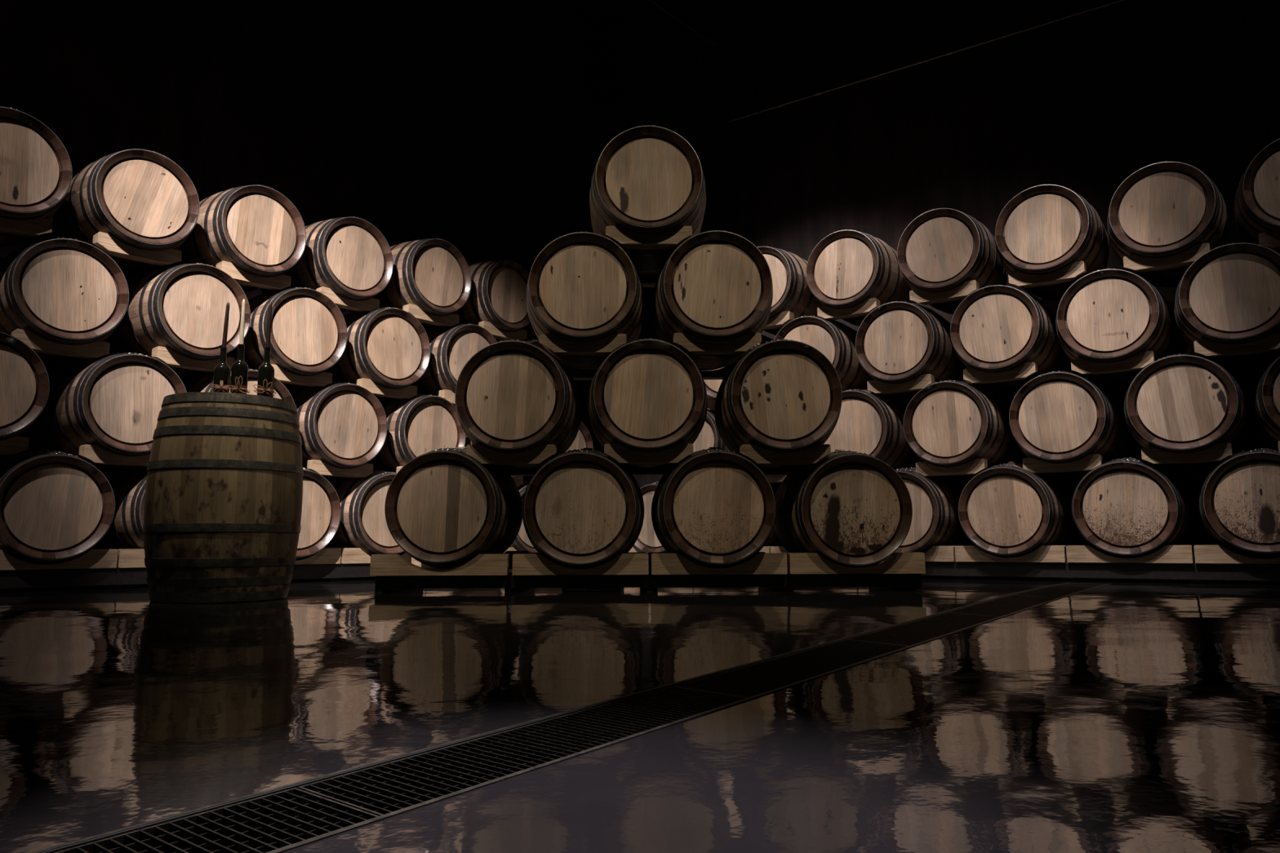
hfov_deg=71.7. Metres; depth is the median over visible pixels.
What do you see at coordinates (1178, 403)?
wine barrel
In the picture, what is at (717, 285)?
wine barrel
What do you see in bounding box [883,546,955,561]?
block
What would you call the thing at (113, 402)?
wine barrel
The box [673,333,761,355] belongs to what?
block
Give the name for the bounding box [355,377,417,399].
block
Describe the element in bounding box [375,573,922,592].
rail
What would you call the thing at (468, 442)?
wine barrel
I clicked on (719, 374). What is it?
block
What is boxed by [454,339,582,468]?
wine barrel
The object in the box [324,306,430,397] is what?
wine barrel
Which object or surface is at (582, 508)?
wine barrel
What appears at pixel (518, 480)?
block
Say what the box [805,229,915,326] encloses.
wine barrel
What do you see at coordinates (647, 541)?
wine barrel
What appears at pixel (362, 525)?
wine barrel
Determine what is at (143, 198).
wine barrel
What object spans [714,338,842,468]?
wine barrel
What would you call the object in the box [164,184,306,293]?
wine barrel
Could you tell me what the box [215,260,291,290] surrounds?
block
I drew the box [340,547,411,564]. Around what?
block
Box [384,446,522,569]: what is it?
wine barrel
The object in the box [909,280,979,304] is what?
block
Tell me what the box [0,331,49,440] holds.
wine barrel
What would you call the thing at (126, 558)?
block
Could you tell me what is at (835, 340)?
wine barrel
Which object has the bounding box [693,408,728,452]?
wine barrel
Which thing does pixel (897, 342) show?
wine barrel
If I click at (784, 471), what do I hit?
block
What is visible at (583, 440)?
wine barrel
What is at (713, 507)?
wine barrel
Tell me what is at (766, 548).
block
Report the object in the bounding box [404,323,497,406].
wine barrel
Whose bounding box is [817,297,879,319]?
block
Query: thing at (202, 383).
wine barrel
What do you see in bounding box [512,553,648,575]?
block
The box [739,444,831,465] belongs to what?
block
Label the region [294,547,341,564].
block
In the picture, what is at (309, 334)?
wine barrel
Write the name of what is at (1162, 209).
wine barrel
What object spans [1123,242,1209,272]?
block
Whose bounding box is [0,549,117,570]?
block
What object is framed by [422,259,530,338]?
wine barrel
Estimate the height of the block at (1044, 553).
0.110 m
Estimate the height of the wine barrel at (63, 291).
0.711 m
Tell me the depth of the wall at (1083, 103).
7.93 m
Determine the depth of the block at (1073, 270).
6.01 m
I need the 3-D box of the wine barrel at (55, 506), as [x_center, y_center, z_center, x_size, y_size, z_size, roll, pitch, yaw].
[-3.609,0.482,5.277,0.950,0.711,0.686,-7,-10,42]
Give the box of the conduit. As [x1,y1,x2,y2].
[728,0,1124,122]
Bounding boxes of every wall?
[0,0,589,570]
[620,0,1279,564]
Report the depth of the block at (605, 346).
4.83 m
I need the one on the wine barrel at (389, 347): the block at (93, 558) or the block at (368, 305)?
the block at (368, 305)
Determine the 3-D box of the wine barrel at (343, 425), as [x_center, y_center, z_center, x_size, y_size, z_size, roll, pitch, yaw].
[-2.422,0.017,6.665,0.950,0.711,0.686,-7,-10,41]
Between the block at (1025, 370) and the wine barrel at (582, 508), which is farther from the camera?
the block at (1025, 370)
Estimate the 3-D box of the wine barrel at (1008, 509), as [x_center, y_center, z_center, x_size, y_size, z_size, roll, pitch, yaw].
[2.716,0.606,6.370,0.686,0.711,0.950,-5,-9,34]
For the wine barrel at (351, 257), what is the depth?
6.50 m
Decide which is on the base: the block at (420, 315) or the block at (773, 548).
the block at (773, 548)
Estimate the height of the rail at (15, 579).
0.122 m
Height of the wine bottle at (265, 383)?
0.305 m
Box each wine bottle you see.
[210,346,230,392]
[226,343,249,394]
[253,346,275,397]
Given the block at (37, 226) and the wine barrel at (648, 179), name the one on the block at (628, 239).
the wine barrel at (648, 179)
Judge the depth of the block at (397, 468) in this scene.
6.76 m
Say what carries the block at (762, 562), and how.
on the rail at (649, 581)
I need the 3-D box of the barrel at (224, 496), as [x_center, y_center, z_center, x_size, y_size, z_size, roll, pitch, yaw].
[-1.971,0.346,4.223,0.679,0.936,0.679,-2,-8,14]
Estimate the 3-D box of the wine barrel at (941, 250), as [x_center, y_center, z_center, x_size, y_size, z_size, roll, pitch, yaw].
[2.410,-1.252,6.804,0.686,0.710,0.950,-5,-9,33]
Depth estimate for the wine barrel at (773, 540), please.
7.26 m
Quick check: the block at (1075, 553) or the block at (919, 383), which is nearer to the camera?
the block at (1075, 553)
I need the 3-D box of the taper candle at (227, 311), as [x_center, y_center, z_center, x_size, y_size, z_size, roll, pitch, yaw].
[-2.018,-0.486,4.314,0.026,0.262,0.022,-3,-8,22]
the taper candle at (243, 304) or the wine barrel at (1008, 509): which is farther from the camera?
the wine barrel at (1008, 509)
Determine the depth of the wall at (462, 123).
8.09 m
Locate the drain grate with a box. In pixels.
[30,582,1111,852]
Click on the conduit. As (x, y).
(1106, 4)
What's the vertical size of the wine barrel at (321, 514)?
0.710 m
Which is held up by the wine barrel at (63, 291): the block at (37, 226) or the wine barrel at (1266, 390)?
the block at (37, 226)
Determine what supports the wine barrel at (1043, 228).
on the block at (1073, 270)
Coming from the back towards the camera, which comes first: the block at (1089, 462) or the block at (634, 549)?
the block at (634, 549)
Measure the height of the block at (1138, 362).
0.102 m
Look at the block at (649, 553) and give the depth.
5.39 m
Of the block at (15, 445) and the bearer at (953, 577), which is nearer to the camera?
the block at (15, 445)
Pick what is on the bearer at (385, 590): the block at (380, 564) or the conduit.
the block at (380, 564)
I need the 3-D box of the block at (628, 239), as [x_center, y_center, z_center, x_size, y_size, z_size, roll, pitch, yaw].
[0.049,-1.050,4.924,0.475,0.102,0.090,0,-8,-1]
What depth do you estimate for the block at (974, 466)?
6.26 m
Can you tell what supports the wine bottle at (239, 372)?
on the barrel at (224, 496)
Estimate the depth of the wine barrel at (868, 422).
6.66 m
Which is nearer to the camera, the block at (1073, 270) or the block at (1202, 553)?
the block at (1202, 553)
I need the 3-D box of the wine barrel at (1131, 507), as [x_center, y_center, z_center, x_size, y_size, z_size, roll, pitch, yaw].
[3.321,0.554,5.993,0.686,0.711,0.950,-5,-9,34]
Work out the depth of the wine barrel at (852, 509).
4.71 m
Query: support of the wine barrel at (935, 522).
on the block at (935, 553)
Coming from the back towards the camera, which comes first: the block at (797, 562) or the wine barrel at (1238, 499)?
the wine barrel at (1238, 499)
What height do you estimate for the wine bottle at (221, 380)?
0.305 m
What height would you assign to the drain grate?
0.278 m
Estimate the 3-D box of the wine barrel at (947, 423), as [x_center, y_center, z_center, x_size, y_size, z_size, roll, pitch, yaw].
[2.417,0.011,6.646,0.686,0.711,0.950,-5,-9,34]
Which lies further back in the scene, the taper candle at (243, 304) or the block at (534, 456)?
the block at (534, 456)
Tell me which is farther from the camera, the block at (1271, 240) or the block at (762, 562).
the block at (1271, 240)
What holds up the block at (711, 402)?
on the wine barrel at (708, 437)
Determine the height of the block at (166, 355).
0.102 m
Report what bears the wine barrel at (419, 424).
on the block at (397, 468)
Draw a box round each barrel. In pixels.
[0,106,71,247]
[0,237,128,364]
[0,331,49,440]
[0,448,115,564]
[33,352,186,466]
[50,148,199,275]
[97,466,147,549]
[104,262,250,373]
[142,391,303,603]
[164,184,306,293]
[182,368,294,403]
[226,287,347,386]
[260,216,393,311]
[288,382,387,471]
[295,467,341,559]
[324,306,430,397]
[324,470,404,555]
[348,238,471,325]
[364,393,466,473]
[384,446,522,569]
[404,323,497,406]
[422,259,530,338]
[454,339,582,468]
[464,435,515,477]
[502,339,545,350]
[510,481,537,552]
[521,448,644,568]
[523,422,593,481]
[526,231,644,371]
[586,338,707,467]
[589,124,706,276]
[634,482,666,553]
[651,447,776,568]
[652,230,773,370]
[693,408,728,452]
[703,334,773,399]
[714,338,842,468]
[756,246,822,335]
[764,482,782,546]
[773,315,873,391]
[773,448,912,568]
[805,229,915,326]
[824,389,920,469]
[855,301,966,397]
[892,465,968,555]
[897,208,1007,314]
[902,380,1016,476]
[950,284,1062,389]
[958,461,1074,557]
[995,183,1109,301]
[1008,370,1124,473]
[1055,268,1172,381]
[1071,455,1191,558]
[1106,160,1228,287]
[1124,353,1248,465]
[1173,242,1279,365]
[1196,446,1279,559]
[1234,138,1279,253]
[1252,354,1279,447]
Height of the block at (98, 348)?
0.102 m
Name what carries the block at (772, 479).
on the wine barrel at (773, 540)
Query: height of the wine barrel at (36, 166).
0.711 m
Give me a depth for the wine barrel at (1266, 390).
5.24 m
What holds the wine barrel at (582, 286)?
on the block at (605, 346)
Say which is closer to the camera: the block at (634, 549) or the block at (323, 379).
the block at (323, 379)
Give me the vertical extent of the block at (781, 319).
0.102 m
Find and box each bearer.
[80,568,120,589]
[300,564,342,581]
[374,575,408,592]
[951,561,990,579]
[1187,561,1207,583]
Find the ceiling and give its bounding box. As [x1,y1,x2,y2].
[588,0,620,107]
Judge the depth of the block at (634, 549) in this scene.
7.72 m
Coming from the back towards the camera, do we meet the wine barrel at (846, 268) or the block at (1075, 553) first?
the wine barrel at (846, 268)
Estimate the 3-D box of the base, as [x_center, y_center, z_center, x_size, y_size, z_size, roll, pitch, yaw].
[1.957,1.036,6.392,4.905,0.122,0.029,-5,-9,34]
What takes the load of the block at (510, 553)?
on the bearer at (385, 590)
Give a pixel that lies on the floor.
(1125, 715)
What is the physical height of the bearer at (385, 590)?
0.091 m
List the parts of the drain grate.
drain grate, drain grate, drain grate, drain grate, drain grate, drain grate, drain grate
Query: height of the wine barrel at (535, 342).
0.711 m
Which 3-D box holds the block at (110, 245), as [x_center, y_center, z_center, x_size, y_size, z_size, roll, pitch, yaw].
[-3.096,-1.084,5.470,0.090,0.102,0.475,-7,-10,41]
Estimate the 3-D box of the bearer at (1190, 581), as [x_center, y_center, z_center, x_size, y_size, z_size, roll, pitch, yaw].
[3.623,0.942,5.747,0.085,0.124,0.760,-5,-9,34]
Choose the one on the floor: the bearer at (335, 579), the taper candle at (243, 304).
the bearer at (335, 579)
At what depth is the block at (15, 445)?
4.88 m
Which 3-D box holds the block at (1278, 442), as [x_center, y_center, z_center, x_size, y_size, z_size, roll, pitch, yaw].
[3.977,0.120,5.116,0.475,0.102,0.090,-5,-9,34]
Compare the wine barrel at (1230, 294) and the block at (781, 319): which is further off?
the block at (781, 319)
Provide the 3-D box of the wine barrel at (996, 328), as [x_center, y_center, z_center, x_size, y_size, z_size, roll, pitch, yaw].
[2.712,-0.651,6.525,0.686,0.711,0.950,-5,-9,34]
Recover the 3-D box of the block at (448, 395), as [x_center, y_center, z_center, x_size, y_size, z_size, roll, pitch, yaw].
[-1.435,-0.218,7.263,0.090,0.102,0.475,-7,-10,41]
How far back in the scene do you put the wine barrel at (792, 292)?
7.17 m
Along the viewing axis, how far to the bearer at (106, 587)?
5.24 m
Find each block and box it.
[0,217,52,237]
[0,435,29,455]
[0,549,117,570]
[11,328,110,359]
[79,444,150,466]
[92,231,182,266]
[116,548,146,568]
[151,346,235,373]
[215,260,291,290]
[271,364,332,386]
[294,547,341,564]
[306,459,373,477]
[315,286,379,312]
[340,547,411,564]
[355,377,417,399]
[369,554,509,575]
[395,466,403,473]
[402,303,459,327]
[411,551,530,569]
[437,389,455,405]
[466,444,556,465]
[476,320,526,341]
[503,546,516,553]
[511,475,523,486]
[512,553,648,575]
[529,552,644,554]
[538,333,626,355]
[604,443,693,464]
[605,225,692,248]
[628,546,648,554]
[648,551,764,570]
[651,552,787,574]
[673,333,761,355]
[699,362,733,379]
[707,397,715,410]
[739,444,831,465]
[758,464,799,475]
[759,546,771,552]
[764,311,794,329]
[765,475,786,483]
[770,546,788,553]
[786,552,925,573]
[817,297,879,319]
[866,373,934,394]
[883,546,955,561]
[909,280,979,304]
[915,458,987,476]
[955,545,1066,562]
[963,361,1037,384]
[1008,261,1086,288]
[1022,453,1102,473]
[1066,545,1193,563]
[1071,351,1155,375]
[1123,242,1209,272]
[1141,443,1231,464]
[1193,331,1279,358]
[1193,545,1279,564]
[1257,231,1279,250]
[1277,440,1279,453]
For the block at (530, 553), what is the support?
on the bearer
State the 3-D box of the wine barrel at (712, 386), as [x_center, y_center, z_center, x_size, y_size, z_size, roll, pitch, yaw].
[0.956,-0.484,7.732,0.686,0.711,0.950,-5,-9,34]
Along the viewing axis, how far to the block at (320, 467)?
6.33 m
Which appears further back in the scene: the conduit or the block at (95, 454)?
the conduit
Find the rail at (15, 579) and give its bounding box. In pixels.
[0,562,512,589]
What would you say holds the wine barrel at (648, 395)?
on the block
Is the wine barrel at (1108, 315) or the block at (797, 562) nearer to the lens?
the block at (797, 562)
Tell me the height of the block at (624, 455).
0.102 m
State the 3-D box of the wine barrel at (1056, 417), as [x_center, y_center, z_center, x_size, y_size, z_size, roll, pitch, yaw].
[3.024,-0.031,6.273,0.686,0.711,0.950,-5,-9,34]
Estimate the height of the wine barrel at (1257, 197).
0.710 m
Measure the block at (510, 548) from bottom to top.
0.110 m
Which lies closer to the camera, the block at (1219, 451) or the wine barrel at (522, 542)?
the block at (1219, 451)
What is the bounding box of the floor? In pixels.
[0,573,1279,852]
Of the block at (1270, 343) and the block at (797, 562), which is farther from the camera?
the block at (1270, 343)
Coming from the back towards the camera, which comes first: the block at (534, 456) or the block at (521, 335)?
the block at (521, 335)
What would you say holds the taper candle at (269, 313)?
on the wine bottle at (265, 383)
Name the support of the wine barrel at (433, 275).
on the block at (420, 315)
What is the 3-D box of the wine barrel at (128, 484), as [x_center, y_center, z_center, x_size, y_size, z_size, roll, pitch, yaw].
[-3.120,0.545,5.775,0.950,0.711,0.686,-7,-10,41]
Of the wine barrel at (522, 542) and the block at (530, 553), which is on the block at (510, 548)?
the wine barrel at (522, 542)
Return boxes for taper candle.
[222,302,229,346]
[239,298,245,344]
[265,300,271,346]
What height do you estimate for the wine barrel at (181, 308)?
0.710 m
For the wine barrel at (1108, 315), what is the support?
on the block at (1138, 362)
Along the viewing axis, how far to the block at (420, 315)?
7.03 m

